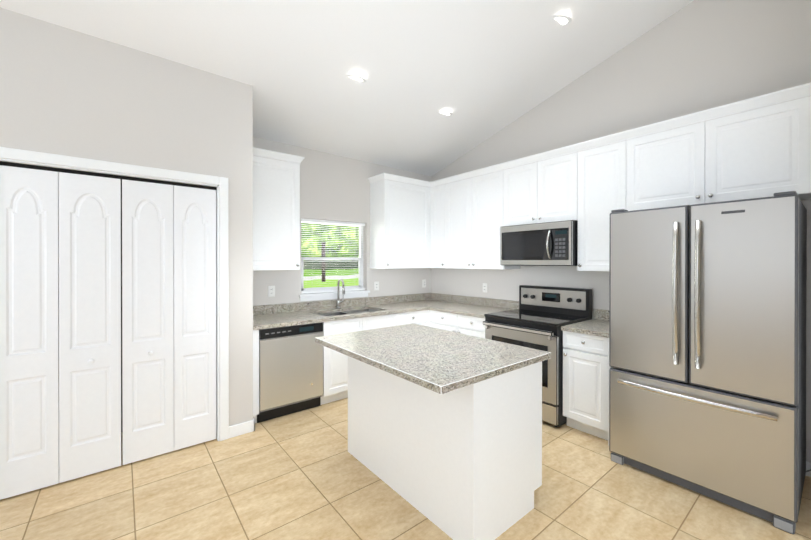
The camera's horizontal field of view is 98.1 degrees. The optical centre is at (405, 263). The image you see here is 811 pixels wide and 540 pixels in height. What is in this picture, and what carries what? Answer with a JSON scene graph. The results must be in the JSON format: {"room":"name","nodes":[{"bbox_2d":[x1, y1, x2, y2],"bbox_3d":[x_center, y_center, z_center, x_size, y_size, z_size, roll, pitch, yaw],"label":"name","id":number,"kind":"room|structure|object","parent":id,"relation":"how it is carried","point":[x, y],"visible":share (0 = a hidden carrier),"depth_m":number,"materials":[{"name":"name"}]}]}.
{"room":"kitchen","nodes":[
{"label":"kitchen","id":0,"kind":"room"},
{"bbox_2d":[0,7,252,440],"bbox_3d":[-3.313,-0.073,1.785,4.640,2.994,0.690,0,0,-39],"label":"wall","id":1,"kind":"structure","parent":0,"point":[67,92],"depth_m":2.50,"materials":[{"name":"paint"}]},
{"bbox_2d":[0,165,215,499],"bbox_3d":[-1.976,0.413,2.447,1.181,1.995,0.074,0,0,-39],"label":"bifold doors","id":2,"kind":"structure","parent":1,"relation":"in","point":[60,327],"depth_m":2.38,"materials":[{"name":"white wood"}]},
{"bbox_2d":[0,147,228,440],"bbox_3d":[-1.996,0.368,2.472,1.347,2.110,0.138,0,0,-39],"label":"door frame","id":3,"kind":"structure","parent":1,"relation":"attached to","point":[120,170],"depth_m":2.77,"materials":[{"name":"white wood"}]},
{"bbox_2d":[253,136,430,305],"bbox_3d":[-2.464,0.021,3.010,7.500,2.800,0.150,0,0,-39],"label":"wall","id":4,"kind":"structure","parent":0,"point":[333,187],"depth_m":4.23,"materials":[{"name":"paint"}]},
{"bbox_2d":[268,286,274,296],"bbox_3d":[-1.426,0.299,3.747,0.072,0.116,0.008,0,0,-39],"label":"electrical outlet","id":5,"kind":"object","parent":4,"relation":"attached to","point":[271,291],"visible":1,"depth_m":3.74,"materials":[{"name":"white plastic"}]},
{"bbox_2d":[253,154,300,270],"bbox_3d":[-1.402,-0.475,3.563,0.562,1.090,0.318,0,0,-39],"label":"upper cabinet","id":6,"kind":"object","parent":4,"relation":"attached to","point":[276,183],"depth_m":3.46,"materials":[{"name":"white wood"}]},
{"bbox_2d":[301,222,362,293],"bbox_3d":[-0.901,-0.080,4.314,0.870,0.865,0.055,0,0,-39],"label":"window","id":7,"kind":"structure","parent":4,"relation":"in","point":[360,281],"depth_m":4.37,"materials":[{"name":"clear glass"}]},
{"bbox_2d":[301,218,364,292],"bbox_3d":[-0.862,-0.084,4.265,0.858,0.850,0.040,0,0,-39],"label":"window blinds","id":8,"kind":"object","parent":7,"relation":"attached to","point":[315,221],"visible":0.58,"depth_m":4.23,"materials":[{"name":"white plastic"}]},
{"bbox_2d":[299,290,369,300],"bbox_3d":[-0.854,0.389,4.257,0.930,0.077,0.135,0,0,-39],"label":"window sill","id":9,"kind":"structure","parent":4,"relation":"attached to","point":[327,295],"depth_m":4.18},
{"bbox_2d":[253,294,432,313],"bbox_3d":[-0.672,0.488,4.348,2.687,0.100,0.020,0,0,-39],"label":"backsplash","id":10,"kind":"structure","parent":4,"relation":"attached to","point":[285,308],"depth_m":4.17,"materials":[{"name":"grey stone"}]},
{"bbox_2d":[374,281,378,289],"bbox_3d":[-0.375,0.297,4.595,0.072,0.116,0.008,0,0,-39],"label":"electrical outlet","id":11,"kind":"object","parent":4,"relation":"attached to","point":[376,285],"visible":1,"depth_m":4.59,"materials":[{"name":"white plastic"}]},
{"bbox_2d":[370,178,428,268],"bbox_3d":[-0.060,-0.478,4.647,0.759,1.090,0.318,0,0,-39],"label":"upper cabinet","id":12,"kind":"object","parent":4,"relation":"attached to","point":[399,211],"depth_m":4.46,"materials":[{"name":"white wood"}]},
{"bbox_2d":[422,279,425,287],"bbox_3d":[0.270,0.296,5.116,0.072,0.116,0.008,0,0,-39],"label":"electrical outlet","id":13,"kind":"object","parent":4,"relation":"attached to","point":[423,283],"visible":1,"depth_m":5.11,"materials":[{"name":"white plastic"}]},
{"bbox_2d":[0,0,693,175],"bbox_3d":[-0.218,-2.320,0.223,7.500,2.181,7.300,0,0,-39],"label":"ceiling","id":14,"kind":"structure","parent":0,"point":[481,71],"depth_m":2.91,"materials":[{"name":"paint"}]},
{"bbox_2d":[347,75,365,81],"bbox_3d":[-0.434,-1.611,3.071,0.184,0.048,0.178,0,0,-39],"label":"recessed light","id":15,"kind":"object","parent":14,"relation":"in","point":[361,79],"visible":0.54,"depth_m":3.04,"materials":[{"name":"white"}]},
{"bbox_2d":[438,111,452,115],"bbox_3d":[0.414,-1.600,3.756,0.184,0.048,0.178,0,0,-39],"label":"recessed light","id":16,"kind":"object","parent":14,"relation":"in","point":[446,113],"visible":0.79,"depth_m":3.71,"materials":[{"name":"white"}]},
{"bbox_2d":[553,15,571,25],"bbox_3d":[1.230,-1.935,2.807,0.184,0.048,0.178,0,0,-39],"label":"recessed light","id":17,"kind":"object","parent":14,"relation":"in","point":[564,20],"visible":0.6,"depth_m":2.77,"materials":[{"name":"white"}]},
{"bbox_2d":[0,398,810,539],"bbox_3d":[-0.218,1.479,0.233,7.500,0.100,7.300,0,0,-39],"label":"floor","id":18,"kind":"structure","parent":0,"point":[303,475],"depth_m":2.10,"materials":[{"name":"tile"}]},
{"bbox_2d":[257,322,322,422],"bbox_3d":[-1.226,1.000,3.493,0.602,0.840,0.598,0,0,-39],"label":"dishwasher","id":19,"kind":"object","parent":18,"relation":"on","point":[290,369],"visible":0.77,"depth_m":3.25,"materials":[{"name":"grey metal"}]},
{"bbox_2d":[320,326,372,404],"bbox_3d":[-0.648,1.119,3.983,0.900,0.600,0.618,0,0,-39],"label":"base cabinet","id":20,"kind":"object","parent":18,"relation":"on","point":[335,364],"depth_m":3.55,"materials":[{"name":"white wood"}]},
{"bbox_2d":[253,310,332,329],"bbox_3d":[-1.230,0.557,3.497,0.749,0.034,0.644,0,0,-39],"label":"countertop","id":21,"kind":"structure","parent":20,"relation":"on","point":[299,317],"depth_m":3.40,"materials":[{"name":"grey stone"}]},
{"bbox_2d":[336,278,344,308],"bbox_3d":[-0.744,0.358,4.147,0.104,0.360,0.174,0,0,-39],"label":"faucet","id":22,"kind":"object","parent":21,"relation":"on","point":[339,302],"depth_m":4.17,"materials":[{"name":"silver metal"}]},
{"bbox_2d":[319,309,376,315],"bbox_3d":[-0.627,0.666,3.968,0.780,0.190,0.420,0,0,-39],"label":"sink","id":23,"kind":"object","parent":21,"relation":"in","point":[339,311],"depth_m":4.12,"materials":[{"name":"silver metal"}]},
{"bbox_2d":[365,310,428,328],"bbox_3d":[-0.101,0.992,4.425,0.508,0.850,0.618,0,0,-39],"label":"base cabinet","id":24,"kind":"object","parent":18,"relation":"on","point":[374,318],"depth_m":4.03,"materials":[{"name":"white wood"}]},
{"bbox_2d":[315,323,550,539],"bbox_3d":[0.113,0.983,2.360,0.940,0.880,1.305,0,0,-39],"label":"kitchen island","id":25,"kind":"object","parent":18,"relation":"on","point":[445,431],"visible":1,"depth_m":1.97,"materials":[{"name":"white wood"}]},
{"bbox_2d":[429,310,484,337],"bbox_3d":[0.800,0.993,4.182,0.648,0.850,0.932,0,0,-39],"label":"base cabinet","id":26,"kind":"object","parent":18,"relation":"on","point":[468,324],"depth_m":3.96,"materials":[{"name":"white wood"}]},
{"bbox_2d":[365,302,428,313],"bbox_3d":[-0.123,0.555,4.390,0.535,0.034,0.644,0,0,-39],"label":"countertop","id":27,"kind":"structure","parent":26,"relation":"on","point":[386,307],"depth_m":4.27,"materials":[{"name":"grey stone"}]},
{"bbox_2d":[409,298,506,317],"bbox_3d":[0.614,0.554,4.416,0.644,0.034,1.531,0,0,-39],"label":"countertop","id":28,"kind":"structure","parent":26,"relation":"on","point":[457,307],"depth_m":4.27,"materials":[{"name":"grey stone"}]},
{"bbox_2d":[483,285,591,426],"bbox_3d":[1.289,0.835,3.479,0.733,1.170,0.768,0,0,-39],"label":"range","id":29,"kind":"object","parent":18,"relation":"on","point":[539,317],"visible":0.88,"depth_m":3.32,"materials":[{"name":"silver metal"}]},
{"bbox_2d":[562,330,611,444],"bbox_3d":[1.713,0.996,3.075,0.618,0.850,0.386,0,0,-39],"label":"base cabinet","id":30,"kind":"object","parent":18,"relation":"on","point":[586,367],"depth_m":2.88,"materials":[{"name":"white wood"}]},
{"bbox_2d":[561,318,608,337],"bbox_3d":[1.705,0.558,3.064,0.644,0.034,0.391,0,0,-39],"label":"countertop","id":31,"kind":"structure","parent":30,"relation":"on","point":[598,327],"depth_m":2.96,"materials":[{"name":"grey stone"}]},
{"bbox_2d":[609,191,806,533],"bbox_3d":[2.042,0.521,2.415,0.868,1.803,0.910,0,0,-39],"label":"refrigerator","id":32,"kind":"object","parent":18,"relation":"on","point":[707,349],"visible":1,"depth_m":2.09,"materials":[{"name":"silver metal"}]},
{"bbox_2d":[431,0,810,461],"bbox_3d":[2.641,-0.918,2.535,0.150,4.680,7.300,0,0,-39],"label":"wall","id":33,"kind":"structure","parent":0,"point":[694,56],"depth_m":3.00,"materials":[{"name":"paint"}]},
{"bbox_2d":[429,182,444,267],"bbox_3d":[0.536,-0.478,4.751,0.338,1.090,0.310,0,0,-39],"label":"upper cabinet","id":34,"kind":"object","parent":33,"relation":"attached to","point":[436,193],"depth_m":4.66,"materials":[{"name":"white wood"}]},
{"bbox_2d":[445,178,468,268],"bbox_3d":[0.780,-0.478,4.464,0.318,1.090,0.442,0,0,-39],"label":"upper cabinet","id":35,"kind":"object","parent":33,"relation":"attached to","point":[456,193],"depth_m":4.38,"materials":[{"name":"white wood"}]},
{"bbox_2d":[483,283,486,292],"bbox_3d":[1.002,0.312,4.441,0.008,0.116,0.072,0,0,-39],"label":"electrical outlet","id":36,"kind":"object","parent":33,"relation":"attached to","point":[485,287],"visible":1,"depth_m":4.43,"materials":[{"name":"white plastic"}]},
{"bbox_2d":[469,170,519,268],"bbox_3d":[1.058,-0.477,4.120,0.318,1.090,0.442,0,0,-39],"label":"upper cabinet","id":37,"kind":"object","parent":33,"relation":"attached to","point":[487,191],"depth_m":4.03,"materials":[{"name":"white wood"}]},
{"bbox_2d":[433,294,608,321],"bbox_3d":[1.223,0.488,4.157,0.020,0.100,2.698,0,0,-39],"label":"backsplash","id":38,"kind":"structure","parent":33,"relation":"attached to","point":[508,305],"depth_m":4.40,"materials":[{"name":"grey stone"}]},
{"bbox_2d":[505,162,536,225],"bbox_3d":[1.322,-0.709,3.792,0.318,0.623,0.400,0,0,-39],"label":"upper cabinet","id":39,"kind":"object","parent":33,"relation":"attached to","point":[520,181],"depth_m":3.69,"materials":[{"name":"white wood"}]},
{"bbox_2d":[533,150,576,223],"bbox_3d":[1.574,-0.709,3.481,0.318,0.623,0.400,0,0,-39],"label":"upper cabinet","id":40,"kind":"object","parent":33,"relation":"attached to","point":[556,176],"depth_m":3.38,"materials":[{"name":"white wood"}]},
{"bbox_2d":[500,220,577,265],"bbox_3d":[1.392,-0.185,3.593,0.460,0.419,0.776,0,0,-39],"label":"microwave","id":41,"kind":"object","parent":40,"relation":"attached to","point":[547,244],"visible":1,"depth_m":3.42,"materials":[{"name":"silver metal"}]},
{"bbox_2d":[577,138,628,270],"bbox_3d":[1.825,-0.474,3.170,0.318,1.090,0.400,0,0,-39],"label":"upper cabinet","id":42,"kind":"object","parent":33,"relation":"attached to","point":[603,171],"depth_m":3.08,"materials":[{"name":"white wood"}]},
{"bbox_2d":[629,118,700,210],"bbox_3d":[2.110,-0.723,2.817,0.318,0.590,0.507,0,0,-39],"label":"upper cabinet","id":43,"kind":"object","parent":33,"relation":"attached to","point":[665,166],"depth_m":2.70,"materials":[{"name":"white wood"}]},
{"bbox_2d":[701,94,810,203],"bbox_3d":[2.434,-0.722,2.416,0.318,0.590,0.524,0,0,-39],"label":"upper cabinet","id":44,"kind":"object","parent":33,"relation":"attached to","point":[760,152],"depth_m":2.31,"materials":[{"name":"white wood"}]},
{"bbox_2d":[805,461,810,476],"bbox_3d":[2.416,1.375,2.687,0.016,0.095,1.090,0,0,-39],"label":"baseboard","id":45,"kind":"structure","parent":33,"relation":"attached to","point":[808,464],"depth_m":2.34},
{"label":"outside","id":46,"kind":"structure","parent":0,"visible":0},
{"bbox_2d":[301,223,358,287],"bbox_3d":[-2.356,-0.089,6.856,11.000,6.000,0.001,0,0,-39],"label":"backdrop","id":47,"kind":"structure","parent":46,"point":[313,282],"depth_m":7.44,"materials":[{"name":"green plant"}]}
]}

